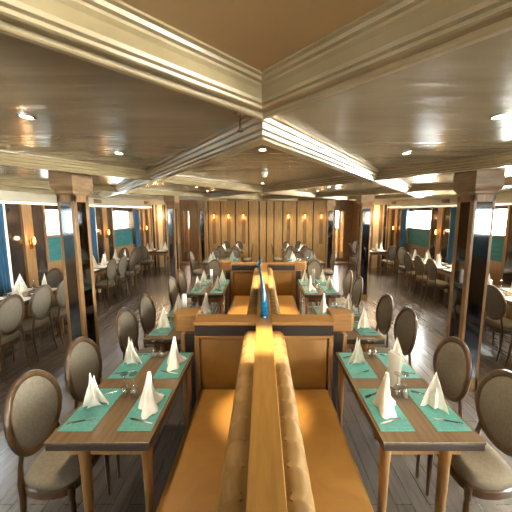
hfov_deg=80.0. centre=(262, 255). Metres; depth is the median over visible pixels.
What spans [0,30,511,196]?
ceiling
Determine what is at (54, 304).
dining chair
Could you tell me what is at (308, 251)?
dining chair
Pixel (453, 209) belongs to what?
curtain
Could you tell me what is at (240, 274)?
bench
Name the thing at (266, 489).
divider
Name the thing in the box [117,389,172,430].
placemat
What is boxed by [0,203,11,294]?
curtain
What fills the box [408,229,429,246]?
blind
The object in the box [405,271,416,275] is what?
seat cushion
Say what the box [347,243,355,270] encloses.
dining chair
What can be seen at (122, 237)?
blind
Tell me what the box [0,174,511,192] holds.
trim
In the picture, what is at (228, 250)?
dining table
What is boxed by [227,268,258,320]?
bench
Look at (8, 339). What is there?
seat cushion
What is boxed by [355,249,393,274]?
dining table
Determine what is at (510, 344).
dining chair
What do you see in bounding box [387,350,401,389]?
menu card
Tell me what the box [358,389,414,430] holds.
placemat
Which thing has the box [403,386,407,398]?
salt shaker
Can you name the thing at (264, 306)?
glass vase
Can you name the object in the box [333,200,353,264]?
door
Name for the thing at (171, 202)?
column
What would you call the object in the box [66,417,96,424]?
knife
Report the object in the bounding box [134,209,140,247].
curtain
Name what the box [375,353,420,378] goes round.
placemat
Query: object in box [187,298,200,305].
seat cushion
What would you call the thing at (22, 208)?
wall
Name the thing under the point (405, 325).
dining chair
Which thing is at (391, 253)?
dining chair
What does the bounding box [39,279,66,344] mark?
dining chair
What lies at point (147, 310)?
dining chair
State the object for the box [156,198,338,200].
trim
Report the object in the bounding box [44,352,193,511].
dining table
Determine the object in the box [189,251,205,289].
dining chair
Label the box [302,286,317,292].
placemat
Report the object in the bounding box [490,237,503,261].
blind
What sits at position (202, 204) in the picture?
column
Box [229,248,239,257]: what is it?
dining chair
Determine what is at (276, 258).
seat cushion
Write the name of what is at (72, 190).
column
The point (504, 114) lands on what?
recessed light
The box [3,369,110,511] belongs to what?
dining chair
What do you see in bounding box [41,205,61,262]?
window
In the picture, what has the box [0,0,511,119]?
trim
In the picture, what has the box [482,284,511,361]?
dining chair
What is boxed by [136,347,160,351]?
seat cushion
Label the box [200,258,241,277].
dining table
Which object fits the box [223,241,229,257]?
dining chair
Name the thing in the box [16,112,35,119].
recessed light
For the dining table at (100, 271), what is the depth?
6.62 m
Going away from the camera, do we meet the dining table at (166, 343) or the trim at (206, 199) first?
the dining table at (166, 343)
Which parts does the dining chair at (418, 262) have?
frame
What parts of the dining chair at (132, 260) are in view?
frame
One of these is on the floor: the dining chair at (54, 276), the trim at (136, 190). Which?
the dining chair at (54, 276)
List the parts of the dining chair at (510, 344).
leg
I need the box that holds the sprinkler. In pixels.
[235,111,244,132]
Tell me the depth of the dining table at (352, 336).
2.90 m
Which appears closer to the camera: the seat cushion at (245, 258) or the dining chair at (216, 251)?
the dining chair at (216, 251)
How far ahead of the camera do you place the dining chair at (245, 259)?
9.84 m
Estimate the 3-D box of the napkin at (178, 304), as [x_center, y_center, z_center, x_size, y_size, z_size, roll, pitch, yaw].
[-1.012,0.549,3.650,0.143,0.217,0.081,-3,8,-22]
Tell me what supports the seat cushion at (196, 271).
on the dining chair at (196, 272)
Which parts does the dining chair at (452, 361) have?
leg, frame, post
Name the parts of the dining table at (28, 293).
leg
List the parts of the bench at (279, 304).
backrest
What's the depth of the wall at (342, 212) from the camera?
15.60 m
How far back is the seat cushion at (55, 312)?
4.51 m
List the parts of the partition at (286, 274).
rail, upholstered panel, rail, post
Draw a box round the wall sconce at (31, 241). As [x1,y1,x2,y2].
[29,237,35,248]
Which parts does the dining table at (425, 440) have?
leg, leg, leg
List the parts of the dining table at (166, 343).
leg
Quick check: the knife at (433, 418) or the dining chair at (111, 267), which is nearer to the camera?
the knife at (433, 418)
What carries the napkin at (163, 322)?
on the placemat at (161, 329)
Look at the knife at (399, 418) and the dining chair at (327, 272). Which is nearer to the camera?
the knife at (399, 418)
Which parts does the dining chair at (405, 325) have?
frame, post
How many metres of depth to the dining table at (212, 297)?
4.52 m
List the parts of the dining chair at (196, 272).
frame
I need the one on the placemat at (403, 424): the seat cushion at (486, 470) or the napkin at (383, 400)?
the napkin at (383, 400)
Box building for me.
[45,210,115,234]
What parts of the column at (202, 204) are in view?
mirror panel, mirror panel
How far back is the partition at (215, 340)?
2.57 m
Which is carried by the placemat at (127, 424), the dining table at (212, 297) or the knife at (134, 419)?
the knife at (134, 419)
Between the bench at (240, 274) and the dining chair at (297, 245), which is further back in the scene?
the dining chair at (297, 245)
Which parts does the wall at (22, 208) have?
post, smoked panel, smoked panel, cornice, light rail, post, smoked panel, smoked panel, smoked panel, smoked panel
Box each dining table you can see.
[0,287,63,333]
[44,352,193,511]
[94,260,133,285]
[141,249,167,274]
[143,306,216,351]
[187,279,229,313]
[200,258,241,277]
[225,249,243,261]
[281,249,307,274]
[283,258,324,269]
[297,279,340,313]
[311,306,384,410]
[336,352,485,511]
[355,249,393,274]
[406,259,450,285]
[497,287,511,317]
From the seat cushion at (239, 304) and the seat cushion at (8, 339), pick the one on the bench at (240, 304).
the seat cushion at (239, 304)
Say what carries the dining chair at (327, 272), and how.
on the floor
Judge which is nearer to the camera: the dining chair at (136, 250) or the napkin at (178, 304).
the napkin at (178, 304)
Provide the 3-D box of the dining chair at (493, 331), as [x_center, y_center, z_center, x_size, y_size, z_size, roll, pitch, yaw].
[3.209,0.800,4.599,0.392,0.988,0.461,0,8,0]
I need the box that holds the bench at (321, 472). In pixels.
[272,331,373,511]
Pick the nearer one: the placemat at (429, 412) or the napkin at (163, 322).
the placemat at (429, 412)
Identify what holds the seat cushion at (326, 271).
on the dining chair at (327, 272)
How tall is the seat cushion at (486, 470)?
0.069 m
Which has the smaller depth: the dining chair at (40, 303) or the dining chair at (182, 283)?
the dining chair at (40, 303)
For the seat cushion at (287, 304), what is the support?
on the bench at (279, 304)
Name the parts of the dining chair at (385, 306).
frame, post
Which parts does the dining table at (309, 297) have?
leg, leg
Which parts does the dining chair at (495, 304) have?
frame, seat frame, leg, post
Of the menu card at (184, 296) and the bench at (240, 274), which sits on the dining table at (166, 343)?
the menu card at (184, 296)
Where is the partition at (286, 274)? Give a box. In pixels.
[267,261,306,313]
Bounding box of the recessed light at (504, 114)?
[489,112,508,119]
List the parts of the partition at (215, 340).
post, rail, upholstered panel, rail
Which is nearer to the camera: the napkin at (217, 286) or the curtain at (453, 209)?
the napkin at (217, 286)
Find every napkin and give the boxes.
[11,281,24,299]
[17,274,27,290]
[41,273,46,284]
[82,374,108,408]
[93,256,97,265]
[100,255,106,265]
[123,337,141,363]
[138,371,163,418]
[156,307,169,328]
[167,336,186,371]
[173,293,181,311]
[194,276,201,289]
[200,271,207,281]
[201,293,211,313]
[213,277,221,289]
[219,269,225,281]
[301,270,307,281]
[305,276,315,290]
[317,293,327,312]
[318,270,325,281]
[325,275,333,289]
[343,294,353,311]
[347,337,364,364]
[357,308,370,328]
[373,372,396,418]
[393,338,405,365]
[420,373,448,413]
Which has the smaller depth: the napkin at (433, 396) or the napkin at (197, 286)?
the napkin at (433, 396)
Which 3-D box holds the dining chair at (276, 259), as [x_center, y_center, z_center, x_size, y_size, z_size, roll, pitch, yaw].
[0.469,0.067,10.024,0.392,0.988,0.461,0,8,0]
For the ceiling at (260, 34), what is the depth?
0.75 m
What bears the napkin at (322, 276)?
on the placemat at (317, 280)
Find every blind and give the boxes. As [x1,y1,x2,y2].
[48,236,61,261]
[114,229,132,247]
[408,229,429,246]
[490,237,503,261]
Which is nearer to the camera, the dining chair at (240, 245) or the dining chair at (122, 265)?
the dining chair at (122, 265)
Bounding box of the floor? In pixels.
[0,252,511,511]
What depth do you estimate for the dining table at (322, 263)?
7.72 m
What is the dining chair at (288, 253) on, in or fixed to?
on the floor
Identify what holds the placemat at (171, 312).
on the dining table at (166, 343)
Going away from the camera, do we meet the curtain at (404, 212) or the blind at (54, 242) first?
the blind at (54, 242)
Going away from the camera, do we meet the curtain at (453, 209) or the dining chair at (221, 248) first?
the curtain at (453, 209)
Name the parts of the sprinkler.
stem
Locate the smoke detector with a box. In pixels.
[261,172,267,177]
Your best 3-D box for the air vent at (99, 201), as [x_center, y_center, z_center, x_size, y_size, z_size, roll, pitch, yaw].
[-3.990,-1.325,7.389,0.020,0.100,0.340,0,8,0]
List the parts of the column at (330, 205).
mirror panel, mirror panel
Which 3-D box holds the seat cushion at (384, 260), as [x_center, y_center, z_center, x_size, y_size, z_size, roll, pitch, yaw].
[3.920,0.161,9.538,0.315,0.069,0.463,0,8,0]
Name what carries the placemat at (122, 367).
on the dining table at (104, 439)
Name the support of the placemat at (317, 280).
on the dining table at (309, 297)
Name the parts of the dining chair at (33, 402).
post, leg, frame, seat frame, leg, leg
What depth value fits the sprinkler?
1.29 m
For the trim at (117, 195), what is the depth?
7.30 m
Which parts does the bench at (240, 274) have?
post, rail, upholstered panel, rail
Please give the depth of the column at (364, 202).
6.64 m
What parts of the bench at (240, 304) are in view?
backrest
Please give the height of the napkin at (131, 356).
0.229 m
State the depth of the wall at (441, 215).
7.72 m
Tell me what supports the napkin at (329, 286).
on the placemat at (323, 287)
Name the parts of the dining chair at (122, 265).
frame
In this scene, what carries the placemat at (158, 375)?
on the dining table at (104, 439)
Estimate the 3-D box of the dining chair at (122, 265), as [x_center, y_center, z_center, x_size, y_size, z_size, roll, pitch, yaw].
[-3.349,0.469,7.047,0.392,0.988,0.461,0,8,0]
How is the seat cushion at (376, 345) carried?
on the dining chair at (385, 306)
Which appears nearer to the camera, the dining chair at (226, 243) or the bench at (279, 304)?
the bench at (279, 304)
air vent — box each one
[94,199,101,203]
[441,199,449,203]
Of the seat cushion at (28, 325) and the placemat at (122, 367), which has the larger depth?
the seat cushion at (28, 325)
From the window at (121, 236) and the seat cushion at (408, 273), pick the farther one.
the window at (121, 236)
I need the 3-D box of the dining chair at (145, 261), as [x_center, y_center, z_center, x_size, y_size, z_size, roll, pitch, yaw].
[-3.619,0.139,9.489,0.333,0.988,0.567,0,8,0]
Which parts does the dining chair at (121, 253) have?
frame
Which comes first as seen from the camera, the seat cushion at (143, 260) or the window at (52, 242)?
the window at (52, 242)
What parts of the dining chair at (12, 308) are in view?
leg, leg, seat frame, frame, post, leg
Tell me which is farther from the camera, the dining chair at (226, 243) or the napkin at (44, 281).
the dining chair at (226, 243)
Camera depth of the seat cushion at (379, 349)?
3.21 m
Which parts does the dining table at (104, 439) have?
leg, leg, leg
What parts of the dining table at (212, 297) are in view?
leg, leg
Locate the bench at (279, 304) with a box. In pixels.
[267,267,299,314]
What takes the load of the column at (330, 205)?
on the floor
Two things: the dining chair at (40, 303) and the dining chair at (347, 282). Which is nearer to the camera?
the dining chair at (40, 303)
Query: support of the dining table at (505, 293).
on the floor
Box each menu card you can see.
[181,293,186,307]
[210,269,212,283]
[312,269,314,282]
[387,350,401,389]
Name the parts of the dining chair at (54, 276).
frame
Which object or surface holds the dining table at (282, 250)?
on the floor
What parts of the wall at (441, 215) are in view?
smoked panel, smoked panel, smoked panel, smoked panel, post, light rail, cornice, smoked panel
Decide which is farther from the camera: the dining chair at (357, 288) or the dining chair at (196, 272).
the dining chair at (196, 272)
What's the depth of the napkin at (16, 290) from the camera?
4.08 m
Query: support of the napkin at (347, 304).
on the placemat at (355, 311)
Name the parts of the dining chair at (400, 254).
frame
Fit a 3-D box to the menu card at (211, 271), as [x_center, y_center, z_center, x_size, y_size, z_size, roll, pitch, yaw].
[-0.862,0.343,5.143,0.042,0.237,0.099,-1,8,-6]
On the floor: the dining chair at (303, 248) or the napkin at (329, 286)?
the dining chair at (303, 248)
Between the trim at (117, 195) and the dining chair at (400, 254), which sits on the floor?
the dining chair at (400, 254)
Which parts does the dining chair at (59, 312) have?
leg, seat frame, post, leg, frame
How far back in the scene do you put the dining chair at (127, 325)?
3.06 m
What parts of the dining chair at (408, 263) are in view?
frame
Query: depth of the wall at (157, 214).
10.96 m
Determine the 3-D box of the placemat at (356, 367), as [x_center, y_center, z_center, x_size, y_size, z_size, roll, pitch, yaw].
[0.725,0.838,2.353,0.185,0.004,0.400,0,8,0]
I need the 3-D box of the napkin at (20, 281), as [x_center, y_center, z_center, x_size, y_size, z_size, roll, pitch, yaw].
[-3.668,0.396,4.598,0.193,0.267,0.090,-8,11,-44]
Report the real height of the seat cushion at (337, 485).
0.152 m
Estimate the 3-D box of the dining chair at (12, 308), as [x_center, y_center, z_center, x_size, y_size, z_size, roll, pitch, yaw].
[-3.079,0.936,3.599,0.392,0.988,0.461,0,8,0]
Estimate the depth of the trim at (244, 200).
11.16 m
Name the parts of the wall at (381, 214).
return panel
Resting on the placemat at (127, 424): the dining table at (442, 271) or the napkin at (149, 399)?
the napkin at (149, 399)
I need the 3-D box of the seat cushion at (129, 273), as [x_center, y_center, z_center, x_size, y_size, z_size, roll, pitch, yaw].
[-3.380,0.425,7.585,0.315,0.069,0.444,0,8,0]
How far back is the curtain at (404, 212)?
9.63 m
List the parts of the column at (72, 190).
mirror panel, mirror panel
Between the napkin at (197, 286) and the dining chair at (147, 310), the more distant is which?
the napkin at (197, 286)
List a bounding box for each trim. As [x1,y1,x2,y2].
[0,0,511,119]
[0,116,511,180]
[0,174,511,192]
[98,188,426,197]
[107,194,418,199]
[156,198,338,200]
[244,200,322,200]
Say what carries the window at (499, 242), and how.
in the wall at (441, 215)
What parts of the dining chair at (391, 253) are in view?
frame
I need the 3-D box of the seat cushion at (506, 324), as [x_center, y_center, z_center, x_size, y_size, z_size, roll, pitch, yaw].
[3.240,0.895,4.107,0.315,0.069,0.444,0,8,0]
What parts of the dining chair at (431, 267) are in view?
frame, seat frame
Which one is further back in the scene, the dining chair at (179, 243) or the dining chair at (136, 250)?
the dining chair at (179, 243)
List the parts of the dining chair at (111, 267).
seat frame, frame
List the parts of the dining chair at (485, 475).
leg, leg, seat frame, post, frame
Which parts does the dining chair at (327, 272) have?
frame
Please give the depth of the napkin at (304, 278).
5.23 m
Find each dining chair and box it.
[0,294,30,382]
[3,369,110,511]
[11,284,57,361]
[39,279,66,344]
[46,267,66,331]
[51,301,68,331]
[64,336,120,477]
[95,258,118,305]
[106,255,128,298]
[116,247,130,284]
[116,307,160,359]
[118,252,137,292]
[126,247,142,284]
[139,246,153,276]
[139,294,179,351]
[167,276,194,309]
[168,243,181,271]
[177,270,202,305]
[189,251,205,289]
[207,259,221,312]
[211,248,221,257]
[217,246,224,257]
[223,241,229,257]
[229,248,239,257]
[235,241,242,257]
[242,243,253,261]
[271,243,282,261]
[282,241,290,248]
[285,248,295,257]
[295,241,301,257]
[300,246,307,257]
[303,248,313,273]
[307,259,321,312]
[323,251,335,287]
[326,270,352,305]
[335,276,362,312]
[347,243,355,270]
[351,294,393,351]
[352,241,356,264]
[368,307,417,364]
[380,246,396,276]
[395,247,413,281]
[402,252,416,292]
[408,247,426,284]
[412,255,434,298]
[416,336,471,477]
[423,258,449,305]
[426,369,511,511]
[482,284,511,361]
[484,313,494,344]
[504,303,511,366]
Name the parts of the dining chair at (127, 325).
frame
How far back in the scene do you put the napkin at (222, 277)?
5.23 m
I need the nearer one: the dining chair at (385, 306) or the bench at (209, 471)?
the bench at (209, 471)
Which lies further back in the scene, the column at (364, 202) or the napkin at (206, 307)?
the column at (364, 202)
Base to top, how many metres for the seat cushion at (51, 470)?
0.069 m
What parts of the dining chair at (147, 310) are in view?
frame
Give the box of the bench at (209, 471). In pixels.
[156,331,255,511]
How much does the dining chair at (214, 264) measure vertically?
0.988 m
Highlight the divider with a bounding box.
[246,263,287,511]
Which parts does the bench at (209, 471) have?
backrest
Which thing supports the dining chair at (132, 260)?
on the floor
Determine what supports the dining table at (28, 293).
on the floor
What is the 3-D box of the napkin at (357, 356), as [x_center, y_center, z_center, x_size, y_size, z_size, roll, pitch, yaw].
[0.725,0.720,2.345,0.132,0.229,0.091,-5,9,-32]
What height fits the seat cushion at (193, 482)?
0.152 m
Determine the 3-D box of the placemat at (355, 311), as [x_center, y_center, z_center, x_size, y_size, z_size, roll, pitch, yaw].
[1.030,0.661,3.662,0.185,0.004,0.400,0,8,0]
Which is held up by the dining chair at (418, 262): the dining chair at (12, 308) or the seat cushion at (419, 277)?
the seat cushion at (419, 277)
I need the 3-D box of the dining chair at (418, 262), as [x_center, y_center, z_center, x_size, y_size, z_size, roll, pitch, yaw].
[3.729,0.469,7.047,0.392,0.988,0.461,0,8,0]
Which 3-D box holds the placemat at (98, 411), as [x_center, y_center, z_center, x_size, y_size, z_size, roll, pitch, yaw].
[-1.005,0.909,1.828,0.185,0.004,0.400,0,8,0]
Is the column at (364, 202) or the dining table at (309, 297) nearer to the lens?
the dining table at (309, 297)
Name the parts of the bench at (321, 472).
backrest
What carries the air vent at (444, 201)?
in the wall at (441, 215)
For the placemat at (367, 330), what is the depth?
3.02 m
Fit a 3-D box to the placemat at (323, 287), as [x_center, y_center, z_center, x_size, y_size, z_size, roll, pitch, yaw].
[1.030,0.519,4.712,0.185,0.004,0.400,0,8,0]
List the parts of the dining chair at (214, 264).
frame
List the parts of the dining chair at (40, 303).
leg, post, seat frame, leg, frame, leg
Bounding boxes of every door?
[179,200,198,264]
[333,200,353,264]
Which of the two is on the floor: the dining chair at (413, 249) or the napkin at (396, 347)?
the dining chair at (413, 249)
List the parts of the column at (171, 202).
mirror panel, mirror panel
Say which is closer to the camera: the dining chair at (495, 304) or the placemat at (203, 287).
the dining chair at (495, 304)
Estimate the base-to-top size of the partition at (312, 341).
1.030 m
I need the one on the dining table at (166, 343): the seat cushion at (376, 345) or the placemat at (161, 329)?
the placemat at (161, 329)
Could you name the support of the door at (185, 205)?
in the wall at (264, 223)
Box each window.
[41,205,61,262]
[110,207,134,247]
[406,207,433,247]
[490,205,510,262]
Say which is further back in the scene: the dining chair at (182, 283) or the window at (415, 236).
the window at (415, 236)
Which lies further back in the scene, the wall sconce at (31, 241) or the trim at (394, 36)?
the wall sconce at (31, 241)
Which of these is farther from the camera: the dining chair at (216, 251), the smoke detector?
the dining chair at (216, 251)
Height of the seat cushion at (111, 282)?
0.069 m
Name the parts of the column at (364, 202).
mirror panel, mirror panel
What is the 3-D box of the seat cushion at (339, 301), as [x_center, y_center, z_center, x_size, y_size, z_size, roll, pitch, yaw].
[1.265,0.752,5.167,0.315,0.069,0.444,0,8,0]
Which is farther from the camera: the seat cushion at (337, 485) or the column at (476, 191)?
the column at (476, 191)
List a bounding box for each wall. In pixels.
[0,185,151,319]
[148,199,181,266]
[184,211,343,251]
[197,200,325,262]
[352,199,390,266]
[388,190,511,319]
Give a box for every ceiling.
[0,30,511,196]
[120,0,388,70]
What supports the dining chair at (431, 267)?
on the floor
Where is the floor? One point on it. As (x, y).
(406, 492)
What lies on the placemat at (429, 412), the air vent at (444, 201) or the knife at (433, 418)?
the knife at (433, 418)
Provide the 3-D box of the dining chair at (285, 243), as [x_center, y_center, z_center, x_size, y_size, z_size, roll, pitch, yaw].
[0.841,-0.005,10.559,0.333,0.988,0.567,0,8,0]
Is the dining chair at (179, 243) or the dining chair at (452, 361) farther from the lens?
the dining chair at (179, 243)
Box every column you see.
[48,170,101,378]
[164,195,180,297]
[198,200,206,270]
[324,200,335,269]
[355,194,374,300]
[446,170,505,389]
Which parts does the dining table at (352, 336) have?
leg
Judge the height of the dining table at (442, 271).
0.752 m
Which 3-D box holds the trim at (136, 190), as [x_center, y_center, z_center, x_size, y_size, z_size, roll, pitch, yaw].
[0.000,-1.197,5.749,7.049,0.127,2.178,0,8,0]
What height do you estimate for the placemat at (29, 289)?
0.004 m
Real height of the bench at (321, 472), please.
0.968 m
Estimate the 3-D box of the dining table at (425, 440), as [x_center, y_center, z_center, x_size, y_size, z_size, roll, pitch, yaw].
[0.877,1.252,2.112,0.525,0.752,1.030,0,8,0]
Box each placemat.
[6,288,35,293]
[58,389,124,430]
[107,353,152,378]
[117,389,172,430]
[148,321,173,335]
[152,353,190,378]
[167,306,189,316]
[189,286,205,292]
[200,306,214,313]
[210,286,225,292]
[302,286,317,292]
[313,306,327,313]
[315,279,326,284]
[321,286,337,292]
[337,306,360,316]
[338,353,377,378]
[354,321,379,335]
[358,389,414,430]
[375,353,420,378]
[407,389,471,430]
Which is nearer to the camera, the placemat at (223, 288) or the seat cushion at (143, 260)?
the placemat at (223, 288)
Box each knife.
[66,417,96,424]
[130,418,151,423]
[380,417,401,424]
[433,418,462,423]
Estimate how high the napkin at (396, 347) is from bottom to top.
0.217 m
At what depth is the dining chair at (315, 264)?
6.31 m
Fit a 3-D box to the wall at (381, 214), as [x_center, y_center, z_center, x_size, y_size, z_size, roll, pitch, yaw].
[4.110,-0.999,11.490,1.180,2.700,1.160,0,8,0]
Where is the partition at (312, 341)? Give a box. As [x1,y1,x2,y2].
[271,308,353,425]
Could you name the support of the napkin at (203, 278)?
on the placemat
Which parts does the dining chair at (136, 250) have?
frame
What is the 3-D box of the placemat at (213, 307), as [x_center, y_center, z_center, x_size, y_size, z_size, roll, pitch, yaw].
[-0.688,0.661,3.662,0.185,0.004,0.400,0,8,0]
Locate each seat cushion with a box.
[1,330,20,344]
[18,317,49,330]
[25,449,94,490]
[47,306,66,316]
[95,279,114,285]
[113,275,124,280]
[118,271,134,275]
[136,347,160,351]
[141,259,152,262]
[156,389,234,511]
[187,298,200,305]
[192,269,205,273]
[227,295,249,313]
[243,257,250,260]
[274,257,282,260]
[277,295,299,313]
[294,389,373,511]
[323,269,332,273]
[330,297,345,305]
[368,347,392,351]
[375,333,385,346]
[381,259,393,262]
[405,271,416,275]
[416,275,429,280]
[428,280,448,285]
[450,441,511,490]
[485,316,511,329]
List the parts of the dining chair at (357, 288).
frame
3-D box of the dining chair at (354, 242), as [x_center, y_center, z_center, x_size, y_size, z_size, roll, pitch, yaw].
[3.319,-0.016,10.639,0.333,0.988,0.567,0,8,0]
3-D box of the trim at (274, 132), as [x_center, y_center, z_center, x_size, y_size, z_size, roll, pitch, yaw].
[0.000,-0.724,2.332,7.049,0.110,2.178,0,8,0]
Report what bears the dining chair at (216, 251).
on the floor
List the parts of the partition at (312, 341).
rail, upholstered panel, rail, post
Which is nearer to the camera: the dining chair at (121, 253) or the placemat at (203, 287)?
the placemat at (203, 287)
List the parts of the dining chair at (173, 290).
frame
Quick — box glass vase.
[256,257,268,318]
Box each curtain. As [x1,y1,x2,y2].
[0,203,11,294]
[89,207,98,263]
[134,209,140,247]
[399,209,407,247]
[447,207,456,264]
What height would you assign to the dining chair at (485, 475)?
0.988 m
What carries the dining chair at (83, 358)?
on the floor
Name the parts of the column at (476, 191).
mirror panel, mirror panel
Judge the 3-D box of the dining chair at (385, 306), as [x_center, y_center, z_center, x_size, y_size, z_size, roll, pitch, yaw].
[1.296,0.933,3.618,0.392,0.988,0.461,0,8,0]
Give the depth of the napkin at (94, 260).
6.86 m
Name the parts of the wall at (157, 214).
return panel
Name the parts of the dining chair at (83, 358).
post, frame, leg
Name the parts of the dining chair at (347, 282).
frame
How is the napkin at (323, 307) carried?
on the placemat at (314, 307)
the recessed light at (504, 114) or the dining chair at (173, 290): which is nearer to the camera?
the recessed light at (504, 114)
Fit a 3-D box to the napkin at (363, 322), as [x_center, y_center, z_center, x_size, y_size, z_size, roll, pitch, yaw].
[1.029,0.623,3.108,0.140,0.217,0.087,0,8,0]
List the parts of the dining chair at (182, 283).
frame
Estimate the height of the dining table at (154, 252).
0.752 m
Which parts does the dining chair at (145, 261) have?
frame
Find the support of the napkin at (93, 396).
on the placemat at (98, 411)
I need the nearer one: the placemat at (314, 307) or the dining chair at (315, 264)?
the placemat at (314, 307)
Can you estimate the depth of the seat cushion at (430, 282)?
6.41 m
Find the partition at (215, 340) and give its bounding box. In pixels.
[174,308,255,425]
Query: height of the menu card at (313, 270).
0.237 m
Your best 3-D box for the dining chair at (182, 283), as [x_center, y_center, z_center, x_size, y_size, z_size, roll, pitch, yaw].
[-1.216,0.724,5.164,0.392,0.988,0.461,0,8,0]
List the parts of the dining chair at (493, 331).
leg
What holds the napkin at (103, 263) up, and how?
on the placemat
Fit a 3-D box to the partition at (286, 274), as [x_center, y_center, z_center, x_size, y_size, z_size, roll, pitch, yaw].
[0.451,0.621,5.745,0.746,1.030,0.420,0,8,0]
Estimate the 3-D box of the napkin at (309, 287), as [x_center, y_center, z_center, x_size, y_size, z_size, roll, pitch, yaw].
[0.725,0.409,4.694,0.187,0.214,0.171,-3,8,-22]
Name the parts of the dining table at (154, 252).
leg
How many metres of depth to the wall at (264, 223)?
11.96 m
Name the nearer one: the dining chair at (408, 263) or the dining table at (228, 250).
the dining chair at (408, 263)
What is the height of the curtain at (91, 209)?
1.520 m
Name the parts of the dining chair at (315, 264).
frame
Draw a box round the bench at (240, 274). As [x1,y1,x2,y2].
[220,261,258,313]
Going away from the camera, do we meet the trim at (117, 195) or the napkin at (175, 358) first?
the napkin at (175, 358)
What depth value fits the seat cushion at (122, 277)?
6.98 m

